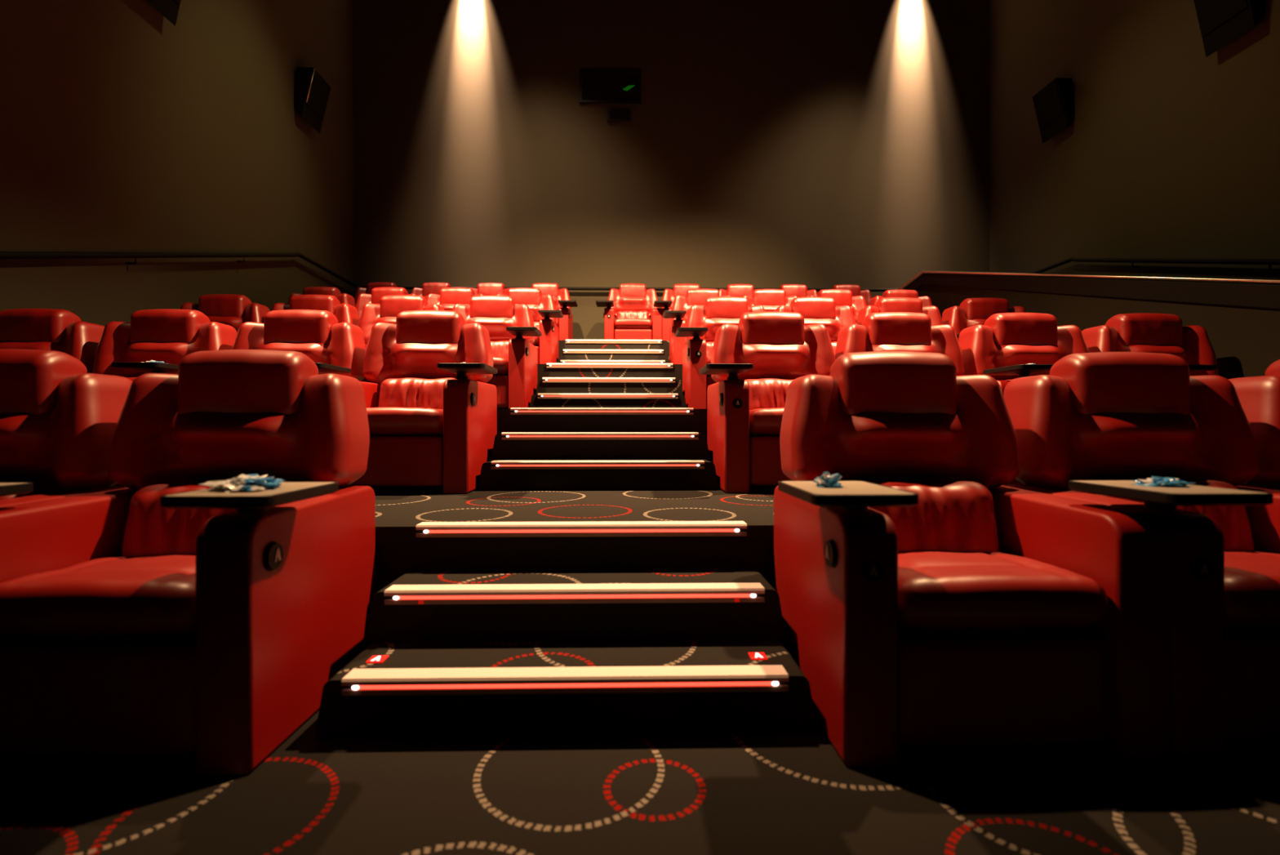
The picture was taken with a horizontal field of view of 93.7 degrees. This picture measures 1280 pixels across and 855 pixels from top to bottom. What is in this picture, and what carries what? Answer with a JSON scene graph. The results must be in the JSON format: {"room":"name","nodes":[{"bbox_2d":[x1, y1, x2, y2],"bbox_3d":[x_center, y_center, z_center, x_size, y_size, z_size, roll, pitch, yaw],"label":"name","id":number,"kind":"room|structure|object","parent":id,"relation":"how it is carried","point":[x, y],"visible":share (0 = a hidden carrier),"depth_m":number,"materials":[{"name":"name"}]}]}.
{"room":"movie theater","nodes":[
{"label":"movie theater","id":0,"kind":"room"},
{"bbox_2d":[0,0,353,326],"bbox_3d":[-4.591,-3.461,3.188,0.200,9.200,13.000,0,0,-1],"label":"wall","id":1,"kind":"structure","parent":0,"point":[124,128],"depth_m":5.83,"materials":[{"name":"brown paint"}]},
{"bbox_2d":[146,0,181,26],"bbox_3d":[-4.405,-4.159,5.491,0.272,0.660,0.480,0,0,-1],"label":"wall speaker","id":2,"kind":"object","parent":1,"relation":"attached to","point":[169,9],"visible":1,"depth_m":5.62,"materials":[{"name":"black"}]},
{"bbox_2d":[0,251,357,287],"bbox_3d":[-4.487,-1.363,5.546,0.101,1.881,8.107,0,0,-1],"label":"wall handrail","id":3,"kind":"object","parent":1,"relation":"attached to","point":[3,255],"visible":1,"depth_m":5.39,"materials":[{"name":"black metal"}]},
{"bbox_2d":[295,66,330,133],"bbox_3d":[-4.461,-4.449,8.189,0.277,0.660,0.480,0,0,-1],"label":"wall speaker","id":4,"kind":"object","parent":1,"relation":"attached to","point":[312,91],"visible":1,"depth_m":8.05,"materials":[{"name":"black"}]},
{"bbox_2d":[306,70,330,119],"bbox_3d":[-4.387,-4.544,8.190,0.118,0.450,0.440,0,0,-1],"label":"grille","id":5,"kind":"object","parent":4,"relation":"attached to","point":[317,90],"depth_m":8.14,"materials":[{"name":"black"}]},
{"bbox_2d":[0,339,1279,854],"bbox_3d":[0.716,0.028,3.417,10.420,2.220,12.800,0,0,-1],"label":"floor","id":6,"kind":"structure","parent":0,"point":[783,793],"depth_m":1.41,"materials":[{"name":"carpet"}]},
{"bbox_2d":[0,308,104,373],"bbox_3d":[-3.780,-0.202,3.512,0.944,1.112,0.938,0,0,-1],"label":"recliner","id":7,"kind":"object","parent":6,"relation":"on","point":[63,331],"visible":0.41,"depth_m":3.74,"materials":[{"name":"red leather"}]},
{"bbox_2d":[0,348,133,506],"bbox_3d":[-2.136,0.284,1.769,0.944,1.112,0.938,0,0,-1],"label":"recliner","id":8,"kind":"object","parent":6,"relation":"on","point":[59,420],"visible":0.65,"depth_m":2.00,"materials":[{"name":"red leather"}]},
{"bbox_2d":[0,482,27,485],"bbox_3d":[-1.783,0.153,1.482,0.232,0.002,0.332,0,0,-1],"label":"tray","id":9,"kind":"object","parent":8,"relation":"on","point":[1,483],"depth_m":1.62,"materials":[{"name":"beige wood"}]},
{"bbox_2d":[0,485,40,499],"bbox_3d":[-2.197,0.308,1.889,0.490,0.261,0.198,0,0,-1],"label":"lumbar cushion","id":10,"kind":"object","parent":8,"relation":"on","point":[36,491],"depth_m":1.91,"materials":[{"name":"red leather"}]},
{"bbox_2d":[92,308,236,486],"bbox_3d":[-2.950,-0.202,3.530,0.944,1.112,0.938,0,0,-1],"label":"recliner","id":11,"kind":"object","parent":6,"relation":"on","point":[167,335],"visible":0.25,"depth_m":3.76,"materials":[{"name":"red leather"}]},
{"bbox_2d":[0,349,375,775],"bbox_3d":[-1.306,0.284,1.787,0.944,1.112,0.938,0,0,-1],"label":"recliner","id":12,"kind":"object","parent":6,"relation":"on","point":[163,612],"visible":1,"depth_m":1.58,"materials":[{"name":"red leather"}]},
{"bbox_2d":[0,554,195,636],"bbox_3d":[-1.363,0.452,1.712,0.548,0.159,0.560,0,0,-1],"label":"seat cushion","id":13,"kind":"object","parent":12,"relation":"on","point":[57,595],"depth_m":1.46,"materials":[{"name":"red leather"}]},
{"bbox_2d":[121,482,235,557],"bbox_3d":[-1.367,0.308,1.907,0.490,0.261,0.198,0,0,-1],"label":"lumbar cushion","id":14,"kind":"object","parent":12,"relation":"on","point":[152,530],"depth_m":1.83,"materials":[{"name":"red leather"}]},
{"bbox_2d":[198,473,285,493],"bbox_3d":[-0.974,0.134,1.479,0.167,0.037,0.170,0,0,-14],"label":"plastic wrapper","id":15,"kind":"object","parent":12,"relation":"on","point":[242,482],"visible":1,"depth_m":1.44,"materials":[{"name":"blue plastic"}]},
{"bbox_2d":[165,481,333,496],"bbox_3d":[-0.953,0.153,1.500,0.232,0.002,0.332,0,0,-1],"label":"tray","id":16,"kind":"object","parent":12,"relation":"on","point":[286,488],"depth_m":1.44,"materials":[{"name":"beige wood"}]},
{"bbox_2d":[180,293,270,333],"bbox_3d":[-3.817,-0.688,5.290,0.944,1.112,0.938,0,0,-1],"label":"recliner","id":17,"kind":"object","parent":6,"relation":"on","point":[231,309],"visible":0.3,"depth_m":5.52,"materials":[{"name":"red leather"}]},
{"bbox_2d":[231,309,365,381],"bbox_3d":[-2.120,-0.202,3.548,0.944,1.112,0.938,0,0,-1],"label":"recliner","id":18,"kind":"object","parent":6,"relation":"on","point":[334,347],"visible":0.3,"depth_m":3.78,"materials":[{"name":"red leather"}]},
{"bbox_2d":[271,294,359,326],"bbox_3d":[-2.987,-0.688,5.308,0.944,1.112,0.938,0,0,-1],"label":"recliner","id":19,"kind":"object","parent":6,"relation":"on","point":[344,312],"visible":0.18,"depth_m":5.54,"materials":[{"name":"red leather"}]},
{"bbox_2d":[287,286,355,306],"bbox_3d":[-3.855,-1.175,7.067,0.944,1.112,0.938,0,0,-1],"label":"recliner","id":20,"kind":"object","parent":6,"relation":"on","point":[343,298],"visible":0.14,"depth_m":7.31,"materials":[{"name":"red leather"}]},
{"bbox_2d":[354,282,396,306],"bbox_3d":[-3.876,-1.661,8.846,0.944,1.112,0.938,0,0,-1],"label":"recliner","id":21,"kind":"object","parent":6,"relation":"on","point":[371,286],"visible":0.12,"depth_m":9.08,"materials":[{"name":"red leather"}]},
{"bbox_2d":[355,287,417,319],"bbox_3d":[-3.026,-1.175,7.086,0.944,1.112,0.938,0,0,-1],"label":"recliner","id":22,"kind":"object","parent":6,"relation":"on","point":[377,293],"visible":0.19,"depth_m":7.32,"materials":[{"name":"red leather"}]},
{"bbox_2d":[358,294,444,382],"bbox_3d":[-2.157,-0.688,5.326,0.944,1.112,0.938,0,0,-1],"label":"recliner","id":23,"kind":"object","parent":6,"relation":"on","point":[389,306],"visible":0.23,"depth_m":5.55,"materials":[{"name":"red leather"}]},
{"bbox_2d":[347,310,497,493],"bbox_3d":[-1.290,-0.202,3.566,0.944,1.112,0.938,0,0,-1],"label":"recliner","id":24,"kind":"object","parent":6,"relation":"on","point":[432,415],"visible":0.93,"depth_m":3.50,"materials":[{"name":"red leather"}]},
{"bbox_2d":[366,406,443,435],"bbox_3d":[-1.347,-0.034,3.491,0.548,0.159,0.560,0,0,-1],"label":"seat cushion","id":25,"kind":"object","parent":24,"relation":"on","point":[382,420],"depth_m":3.23,"materials":[{"name":"red leather"}]},
{"bbox_2d":[377,377,457,408],"bbox_3d":[-1.351,-0.178,3.686,0.490,0.261,0.198,0,0,-1],"label":"lumbar cushion","id":26,"kind":"object","parent":24,"relation":"on","point":[399,392],"depth_m":3.62,"materials":[{"name":"red leather"}]},
{"bbox_2d":[411,282,451,298],"bbox_3d":[-3.046,-1.661,8.864,0.944,1.112,0.938,0,0,-1],"label":"recliner","id":27,"kind":"object","parent":6,"relation":"on","point":[427,288],"visible":0.19,"depth_m":9.09,"materials":[{"name":"red leather"}]},
{"bbox_2d":[426,287,484,311],"bbox_3d":[-2.196,-1.175,7.104,0.944,1.112,0.938,0,0,-1],"label":"recliner","id":28,"kind":"object","parent":6,"relation":"on","point":[447,297],"visible":0.2,"depth_m":7.33,"materials":[{"name":"red leather"}]},
{"bbox_2d":[469,282,509,295],"bbox_3d":[-2.217,-1.661,8.882,0.944,1.112,0.938,0,0,-1],"label":"recliner","id":29,"kind":"object","parent":6,"relation":"on","point":[485,288],"visible":0.13,"depth_m":9.11,"materials":[{"name":"red leather"}]},
{"bbox_2d":[452,295,542,408],"bbox_3d":[-1.327,-0.689,5.344,0.944,1.112,0.938,0,0,-1],"label":"recliner","id":30,"kind":"object","parent":6,"relation":"on","point":[512,330],"visible":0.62,"depth_m":5.40,"materials":[{"name":"red leather"}]},
{"bbox_2d":[490,340,508,359],"bbox_3d":[-1.388,-0.664,5.464,0.490,0.261,0.198,0,0,-1],"label":"lumbar cushion","id":31,"kind":"object","parent":30,"relation":"on","point":[500,348],"depth_m":5.40,"materials":[{"name":"red leather"}]},
{"bbox_2d":[493,356,508,376],"bbox_3d":[-1.383,-0.520,5.269,0.548,0.159,0.560,0,0,-1],"label":"seat cushion","id":32,"kind":"object","parent":30,"relation":"on","point":[501,364],"depth_m":5.02,"materials":[{"name":"red leather"}]},
{"bbox_2d":[496,287,563,364],"bbox_3d":[-1.366,-1.175,7.122,0.944,1.112,0.938,0,0,-1],"label":"recliner","id":33,"kind":"object","parent":6,"relation":"on","point":[544,313],"visible":0.45,"depth_m":7.20,"materials":[{"name":"red leather"}]},
{"bbox_2d":[532,336,539,346],"bbox_3d":[-1.422,-1.007,7.047,0.548,0.159,0.560,0,0,-1],"label":"seat cushion","id":34,"kind":"object","parent":33,"relation":"on","point":[536,343],"depth_m":6.82,"materials":[{"name":"red leather"}]},
{"bbox_2d":[531,283,577,340],"bbox_3d":[-1.387,-1.661,8.900,0.944,1.112,0.938,0,0,-1],"label":"recliner","id":35,"kind":"object","parent":6,"relation":"on","point":[562,301],"visible":0.23,"depth_m":8.97,"materials":[{"name":"red leather"}]},
{"bbox_2d":[314,638,817,738],"bbox_3d":[-0.202,0.763,1.923,1.372,0.159,0.568,0,0,-1],"label":"step","id":36,"kind":"structure","parent":6,"relation":"on","point":[792,711],"depth_m":1.65,"materials":[{"name":"carpet"}]},
{"bbox_2d":[365,655,388,662],"bbox_3d":[-0.772,0.680,1.763,0.048,0.006,0.048,0,0,-1],"label":"marker","id":37,"kind":"object","parent":36,"relation":"on","point":[374,659],"visible":1,"depth_m":1.76,"materials":[{"name":"red"}]},
{"bbox_2d":[341,664,788,695],"bbox_3d":[-0.199,0.700,1.660,1.210,0.045,0.072,0,0,-1],"label":"stair nosing","id":38,"kind":"object","parent":36,"relation":"attached to","point":[682,678],"depth_m":1.64,"materials":[{"name":"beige metal"}]},
{"bbox_2d":[364,568,786,641],"bbox_3d":[-0.205,0.602,2.065,1.348,0.159,0.283,0,0,-1],"label":"step","id":39,"kind":"structure","parent":36,"relation":"on","point":[647,620],"depth_m":1.93,"materials":[{"name":"carpet"}]},
{"bbox_2d":[384,582,764,604],"bbox_3d":[-0.205,0.539,1.945,1.210,0.045,0.072,0,0,-1],"label":"stair nosing","id":40,"kind":"object","parent":39,"relation":"attached to","point":[635,593],"depth_m":1.92,"materials":[{"name":"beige metal"}]},
{"bbox_2d":[748,652,767,659],"bbox_3d":[0.351,0.680,1.788,0.048,0.006,0.048,0,0,-1],"label":"marker","id":41,"kind":"object","parent":36,"relation":"on","point":[753,655],"visible":1,"depth_m":1.78,"materials":[{"name":"red"}]},
{"bbox_2d":[415,520,746,537],"bbox_3d":[-0.212,0.378,2.229,1.210,0.045,0.072,0,0,-1],"label":"stair nosing","id":42,"kind":"object","parent":6,"relation":"attached to","point":[622,528],"depth_m":2.20,"materials":[{"name":"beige metal"}]},
{"bbox_2d":[477,458,719,490],"bbox_3d":[-0.241,0.277,3.701,1.372,0.159,0.568,0,0,-1],"label":"step","id":43,"kind":"structure","parent":6,"relation":"on","point":[705,478],"depth_m":3.42,"materials":[{"name":"carpet"}]},
{"bbox_2d":[491,460,704,469],"bbox_3d":[-0.238,0.213,3.438,1.210,0.045,0.072,0,0,-1],"label":"stair nosing","id":44,"kind":"object","parent":43,"relation":"attached to","point":[500,464],"depth_m":3.41,"materials":[{"name":"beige metal"}]},
{"bbox_2d":[491,432,709,459],"bbox_3d":[-0.244,0.116,3.842,1.348,0.159,0.283,0,0,-1],"label":"step","id":45,"kind":"structure","parent":43,"relation":"on","point":[525,449],"depth_m":3.70,"materials":[{"name":"carpet"}]},
{"bbox_2d":[501,431,698,439],"bbox_3d":[-0.244,0.052,3.723,1.210,0.045,0.072,0,0,-1],"label":"stair nosing","id":46,"kind":"object","parent":45,"relation":"attached to","point":[507,433],"depth_m":3.69,"materials":[{"name":"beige metal"}]},
{"bbox_2d":[510,407,693,414],"bbox_3d":[-0.251,-0.108,4.007,1.210,0.045,0.072,0,0,-1],"label":"stair nosing","id":47,"kind":"object","parent":6,"relation":"attached to","point":[601,411],"depth_m":3.98,"materials":[{"name":"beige metal"}]},
{"bbox_2d":[529,394,686,407],"bbox_3d":[-0.280,-0.210,5.479,1.372,0.159,0.568,0,0,-1],"label":"step","id":48,"kind":"structure","parent":6,"relation":"on","point":[680,402],"depth_m":5.20,"materials":[{"name":"carpet"}]},
{"bbox_2d":[537,393,677,398],"bbox_3d":[-0.277,-0.273,5.216,1.210,0.045,0.072,0,0,-1],"label":"stair nosing","id":49,"kind":"object","parent":48,"relation":"attached to","point":[543,395],"depth_m":5.18,"materials":[{"name":"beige metal"}]},
{"bbox_2d":[535,377,682,394],"bbox_3d":[-0.283,-0.370,5.620,1.348,0.159,0.283,0,0,-1],"label":"step","id":50,"kind":"structure","parent":48,"relation":"on","point":[542,387],"depth_m":5.48,"materials":[{"name":"carpet"}]},
{"bbox_2d":[542,377,675,382],"bbox_3d":[-0.283,-0.434,5.500,1.210,0.045,0.072,0,0,-1],"label":"stair nosing","id":51,"kind":"object","parent":50,"relation":"attached to","point":[551,379],"depth_m":5.47,"materials":[{"name":"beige metal"}]},
{"bbox_2d":[546,363,672,368],"bbox_3d":[-0.289,-0.595,5.785,1.210,0.045,0.072,0,0,-1],"label":"stair nosing","id":52,"kind":"object","parent":6,"relation":"attached to","point":[588,365],"depth_m":5.76,"materials":[{"name":"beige metal"}]},
{"bbox_2d":[555,360,670,363],"bbox_3d":[-0.318,-0.696,7.256,1.372,0.159,0.568,0,0,-1],"label":"step","id":53,"kind":"structure","parent":6,"relation":"on","point":[557,362],"depth_m":6.97,"materials":[{"name":"carpet"}]},
{"bbox_2d":[560,360,665,363],"bbox_3d":[-0.316,-0.759,6.994,1.210,0.045,0.072,0,0,-1],"label":"stair nosing","id":54,"kind":"object","parent":53,"relation":"attached to","point":[563,361],"depth_m":6.96,"materials":[{"name":"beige metal"}]},
{"bbox_2d":[558,350,668,360],"bbox_3d":[-0.322,-0.856,7.398,1.348,0.159,0.283,0,0,-1],"label":"step","id":55,"kind":"structure","parent":53,"relation":"on","point":[562,356],"depth_m":7.26,"materials":[{"name":"carpet"}]},
{"bbox_2d":[563,349,663,353],"bbox_3d":[-0.322,-0.920,7.278,1.210,0.045,0.072,0,0,-1],"label":"stair nosing","id":56,"kind":"object","parent":55,"relation":"attached to","point":[567,351],"depth_m":7.25,"materials":[{"name":"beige metal"}]},
{"bbox_2d":[565,339,662,343],"bbox_3d":[-0.328,-1.081,7.563,1.210,0.045,0.072,0,0,-1],"label":"stair nosing","id":57,"kind":"object","parent":6,"relation":"attached to","point":[644,341],"depth_m":7.53,"materials":[{"name":"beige metal"}]},
{"bbox_2d":[595,283,662,339],"bbox_3d":[-0.163,-1.661,8.927,0.944,1.112,0.938,0,0,-1],"label":"recliner","id":58,"kind":"object","parent":6,"relation":"on","point":[632,305],"visible":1,"depth_m":8.64,"materials":[{"name":"red leather"}]},
{"bbox_2d":[616,310,648,319],"bbox_3d":[-0.108,-1.637,9.049,0.490,0.261,0.198,0,0,-1],"label":"lumbar cushion","id":59,"kind":"object","parent":58,"relation":"on","point":[620,313],"depth_m":8.99,"materials":[{"name":"red leather"}]},
{"bbox_2d":[613,318,652,329],"bbox_3d":[-0.103,-1.493,8.855,0.548,0.159,0.560,0,0,-1],"label":"seat cushion","id":60,"kind":"object","parent":58,"relation":"on","point":[620,323],"depth_m":8.59,"materials":[{"name":"red leather"}]},
{"bbox_2d":[653,283,699,340],"bbox_3d":[0.667,-1.661,8.945,0.944,1.112,0.938,0,0,-1],"label":"recliner","id":61,"kind":"object","parent":6,"relation":"on","point":[668,295],"visible":0.21,"depth_m":9.14,"materials":[{"name":"red leather"}]},
{"bbox_2d":[662,288,730,364],"bbox_3d":[0.733,-1.175,7.168,0.944,1.112,0.938,0,0,-1],"label":"recliner","id":62,"kind":"object","parent":6,"relation":"on","point":[678,314],"visible":0.23,"depth_m":7.35,"materials":[{"name":"red leather"}]},
{"bbox_2d":[675,296,764,408],"bbox_3d":[0.772,-0.689,5.390,0.944,1.112,0.938,0,0,-1],"label":"recliner","id":63,"kind":"object","parent":6,"relation":"on","point":[702,324],"visible":0.38,"depth_m":5.47,"materials":[{"name":"red leather"}]},
{"bbox_2d":[706,358,711,376],"bbox_3d":[0.831,-0.521,5.318,0.548,0.159,0.560,0,0,-1],"label":"seat cushion","id":64,"kind":"object","parent":63,"relation":"on","point":[708,360],"depth_m":5.08,"materials":[{"name":"red leather"}]},
{"bbox_2d":[706,342,714,360],"bbox_3d":[0.827,-0.664,5.512,0.490,0.261,0.198,0,0,-1],"label":"lumbar cushion","id":65,"kind":"object","parent":63,"relation":"on","point":[709,345],"depth_m":5.45,"materials":[{"name":"red leather"}]},
{"bbox_2d":[718,284,754,297],"bbox_3d":[1.497,-1.661,8.963,0.944,1.112,0.938,0,0,-1],"label":"recliner","id":66,"kind":"object","parent":6,"relation":"on","point":[732,290],"visible":0.13,"depth_m":9.20,"materials":[{"name":"red leather"}]},
{"bbox_2d":[699,311,835,492],"bbox_3d":[0.811,-0.202,3.612,0.944,1.112,0.938,0,0,-1],"label":"recliner","id":67,"kind":"object","parent":6,"relation":"on","point":[754,362],"visible":0.69,"depth_m":3.67,"materials":[{"name":"red leather"}]},
{"bbox_2d":[749,407,784,435],"bbox_3d":[0.870,-0.034,3.540,0.548,0.159,0.560,0,0,-1],"label":"seat cushion","id":68,"kind":"object","parent":67,"relation":"on","point":[763,421],"depth_m":3.28,"materials":[{"name":"red leather"}]},
{"bbox_2d":[746,377,793,409],"bbox_3d":[0.866,-0.178,3.734,0.490,0.261,0.198,0,0,-1],"label":"lumbar cushion","id":69,"kind":"object","parent":67,"relation":"on","point":[766,393],"depth_m":3.66,"materials":[{"name":"red leather"}]},
{"bbox_2d":[742,288,797,311],"bbox_3d":[1.563,-1.175,7.186,0.944,1.112,0.938,0,0,-1],"label":"recliner","id":70,"kind":"object","parent":6,"relation":"on","point":[771,300],"visible":0.18,"depth_m":7.42,"materials":[{"name":"red leather"}]},
{"bbox_2d":[779,284,817,297],"bbox_3d":[2.327,-1.661,8.981,0.944,1.112,0.938,0,0,-1],"label":"recliner","id":71,"kind":"object","parent":6,"relation":"on","point":[798,290],"visible":0.11,"depth_m":9.22,"materials":[{"name":"red leather"}]},
{"bbox_2d":[774,297,856,355],"bbox_3d":[1.602,-0.689,5.408,0.944,1.112,0.938,0,0,-1],"label":"recliner","id":72,"kind":"object","parent":6,"relation":"on","point":[824,311],"visible":0.29,"depth_m":5.64,"materials":[{"name":"red leather"}]},
{"bbox_2d":[831,341,836,355],"bbox_3d":[1.657,-0.664,5.530,0.490,0.261,0.198,0,0,-1],"label":"lumbar cushion","id":73,"kind":"object","parent":72,"relation":"on","point":[834,344],"depth_m":5.48,"materials":[{"name":"red leather"}]},
{"bbox_2d":[808,288,866,324],"bbox_3d":[2.393,-1.175,7.204,0.944,1.112,0.938,0,0,-1],"label":"recliner","id":74,"kind":"object","parent":6,"relation":"on","point":[842,297],"visible":0.23,"depth_m":7.44,"materials":[{"name":"red leather"}]},
{"bbox_2d":[832,284,871,306],"bbox_3d":[3.157,-1.661,8.999,0.944,1.112,0.938,0,0,-1],"label":"recliner","id":75,"kind":"object","parent":6,"relation":"on","point":[855,289],"visible":0.1,"depth_m":9.23,"materials":[{"name":"red leather"}]},
{"bbox_2d":[857,297,943,325],"bbox_3d":[2.431,-0.689,5.426,0.944,1.112,0.938,0,0,-1],"label":"recliner","id":76,"kind":"object","parent":6,"relation":"on","point":[889,304],"visible":0.15,"depth_m":5.66,"materials":[{"name":"red leather"}]},
{"bbox_2d":[868,289,932,306],"bbox_3d":[3.222,-1.175,7.222,0.944,1.112,0.938,0,0,-1],"label":"recliner","id":77,"kind":"object","parent":6,"relation":"on","point":[926,301],"visible":0.13,"depth_m":7.46,"materials":[{"name":"red leather"}]},
{"bbox_2d":[835,311,1023,484],"bbox_3d":[1.640,-0.203,3.630,0.944,1.112,0.938,0,0,-1],"label":"recliner","id":78,"kind":"object","parent":6,"relation":"on","point":[910,331],"visible":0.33,"depth_m":3.86,"materials":[{"name":"red leather"}]},
{"bbox_2d":[773,351,1170,767],"bbox_3d":[0.856,0.284,1.834,0.944,1.112,0.938,0,0,-1],"label":"recliner","id":79,"kind":"object","parent":6,"relation":"on","point":[926,597],"visible":0.99,"depth_m":1.52,"materials":[{"name":"red leather"}]},
{"bbox_2d":[813,471,843,488],"bbox_3d":[0.483,0.133,1.541,0.064,0.039,0.079,0,0,-18],"label":"plastic wrapper","id":80,"kind":"object","parent":79,"relation":"on","point":[826,480],"visible":1,"depth_m":1.52,"materials":[{"name":"blue plastic"}]},
{"bbox_2d":[782,480,914,494],"bbox_3d":[0.515,0.153,1.532,0.232,0.002,0.332,0,0,-1],"label":"tray","id":81,"kind":"object","parent":79,"relation":"on","point":[796,487],"depth_m":1.49,"materials":[{"name":"beige wood"}]},
{"bbox_2d":[869,480,999,553],"bbox_3d":[0.911,0.308,1.957,0.490,0.261,0.198,0,0,-1],"label":"lumbar cushion","id":82,"kind":"object","parent":79,"relation":"on","point":[955,516],"depth_m":1.89,"materials":[{"name":"red leather"}]},
{"bbox_2d":[897,551,1107,630],"bbox_3d":[0.915,0.452,1.762,0.548,0.159,0.560,0,0,-1],"label":"seat cushion","id":83,"kind":"object","parent":79,"relation":"on","point":[938,590],"depth_m":1.51,"materials":[{"name":"red leather"}]},
{"bbox_2d":[942,297,1026,340],"bbox_3d":[3.261,-0.689,5.444,0.944,1.112,0.938,0,0,-1],"label":"recliner","id":84,"kind":"object","parent":6,"relation":"on","point":[971,312],"visible":0.23,"depth_m":5.68,"materials":[{"name":"red leather"}]},
{"bbox_2d":[958,312,1088,380],"bbox_3d":[2.470,-0.203,3.648,0.944,1.112,0.938,0,0,-1],"label":"recliner","id":85,"kind":"object","parent":6,"relation":"on","point":[1001,348],"visible":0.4,"depth_m":3.88,"materials":[{"name":"red leather"}]},
{"bbox_2d":[1003,351,1279,762],"bbox_3d":[1.685,0.284,1.852,0.944,1.112,0.938,0,0,-1],"label":"recliner","id":86,"kind":"object","parent":6,"relation":"on","point":[1099,423],"visible":0.73,"depth_m":1.91,"materials":[{"name":"red leather"}]},
{"bbox_2d":[1130,475,1195,487],"bbox_3d":[1.362,0.139,1.558,0.139,0.026,0.087,0,0,27],"label":"plastic wrapper","id":87,"kind":"object","parent":86,"relation":"on","point":[1154,481],"visible":1,"depth_m":1.54,"materials":[{"name":"blue plastic"}]},
{"bbox_2d":[1084,480,1253,551],"bbox_3d":[1.740,0.308,1.975,0.490,0.261,0.198,0,0,-1],"label":"lumbar cushion","id":88,"kind":"object","parent":86,"relation":"on","point":[1233,522],"depth_m":1.91,"materials":[{"name":"red leather"}]},
{"bbox_2d":[1075,480,1265,493],"bbox_3d":[1.345,0.153,1.550,0.232,0.002,0.332,0,0,-1],"label":"tray","id":89,"kind":"object","parent":86,"relation":"on","point":[1107,486],"depth_m":1.51,"materials":[{"name":"beige wood"}]},
{"bbox_2d":[1224,550,1279,627],"bbox_3d":[1.745,0.452,1.780,0.548,0.159,0.560,0,0,-1],"label":"seat cushion","id":90,"kind":"object","parent":86,"relation":"on","point":[1251,577],"depth_m":1.53,"materials":[{"name":"red leather"}]},
{"bbox_2d":[1081,312,1244,484],"bbox_3d":[3.300,-0.203,3.666,0.944,1.112,0.938,0,0,-1],"label":"recliner","id":91,"kind":"object","parent":6,"relation":"on","point":[1144,332],"visible":0.22,"depth_m":3.90,"materials":[{"name":"red leather"}]},
{"bbox_2d":[1227,359,1279,490],"bbox_3d":[2.515,0.284,1.870,0.944,1.112,0.938,0,0,-1],"label":"recliner","id":92,"kind":"object","parent":6,"relation":"on","point":[1259,397],"visible":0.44,"depth_m":2.11,"materials":[{"name":"red leather"}]},
{"bbox_2d":[352,0,990,339],"bbox_3d":[0.574,-3.485,9.903,10.820,9.200,0.200,0,0,-1],"label":"wall","id":93,"kind":"structure","parent":0,"point":[767,144],"depth_m":9.80,"materials":[{"name":"brown paint"}]},
{"bbox_2d":[579,70,640,103],"bbox_3d":[-0.483,-5.534,9.752,1.000,0.520,0.039,0,0,-1],"label":"window","id":94,"kind":"structure","parent":93,"relation":"in","point":[596,86],"depth_m":9.75,"materials":[{"name":"black glass"}]},
{"bbox_2d":[607,109,630,122],"bbox_3d":[-0.343,-5.064,9.749,0.380,0.180,0.054,0,0,-1],"label":"port","id":95,"kind":"object","parent":93,"relation":"attached to","point":[612,115],"visible":1,"depth_m":9.72,"materials":[{"name":"black plastic"}]},
{"bbox_2d":[360,285,902,291],"bbox_3d":[0.577,-2.216,9.752,10.100,0.105,0.101,0,0,-1],"label":"wall handrail","id":96,"kind":"object","parent":93,"relation":"attached to","point":[586,288],"visible":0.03,"depth_m":9.69,"materials":[{"name":"black paint"}]},
{"bbox_2d":[915,272,1279,378],"bbox_3d":[3.929,-0.614,5.585,0.140,2.890,8.600,0,0,-1],"label":"wall","id":97,"kind":"structure","parent":0,"point":[1245,341],"depth_m":4.26,"materials":[{"name":"black paint"}]},
{"bbox_2d":[897,270,1279,309],"bbox_3d":[3.923,-1.088,5.567,0.193,2.003,8.573,0,0,-1],"label":"rail","id":98,"kind":"object","parent":97,"relation":"attached to","point":[1265,295],"visible":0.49,"depth_m":4.73,"materials":[{"name":"black paint"}]},
{"bbox_2d":[989,0,1279,284],"bbox_3d":[6.027,-3.462,3.420,0.200,9.200,13.000,0,0,-1],"label":"wall","id":99,"kind":"structure","parent":0,"point":[1168,149],"depth_m":7.06,"materials":[{"name":"brown paint"}]},
{"bbox_2d":[1032,77,1073,143],"bbox_3d":[5.685,-4.349,8.261,0.272,0.660,0.480,0,0,-1],"label":"wall speaker","id":100,"kind":"object","parent":99,"relation":"attached to","point":[1054,104],"visible":1,"depth_m":8.15,"materials":[{"name":"black plastic"}]},
{"bbox_2d":[1032,79,1062,128],"bbox_3d":[5.608,-4.444,8.259,0.118,0.450,0.440,0,0,-1],"label":"grille","id":101,"kind":"object","parent":100,"relation":"attached to","point":[1048,101],"depth_m":8.21,"materials":[{"name":"black"}]},
{"bbox_2d":[1024,257,1279,275],"bbox_3d":[5.820,-1.339,5.770,0.101,1.831,8.107,0,0,-1],"label":"wall handrail","id":102,"kind":"object","parent":99,"relation":"attached to","point":[1231,261],"visible":0.85,"depth_m":6.51,"materials":[{"name":"black metal"}]},
{"bbox_2d":[1193,0,1263,57],"bbox_3d":[5.737,-4.090,5.862,0.272,0.660,0.480,0,0,-1],"label":"wall speaker","id":103,"kind":"object","parent":99,"relation":"attached to","point":[1221,22],"visible":1,"depth_m":5.87,"materials":[{"name":"black plastic"}]},
{"bbox_2d":[1194,0,1248,36],"bbox_3d":[5.660,-4.186,5.860,0.118,0.450,0.440,0,0,-1],"label":"grille","id":104,"kind":"object","parent":103,"relation":"attached to","point":[1212,15],"depth_m":5.91,"materials":[{"name":"black"}]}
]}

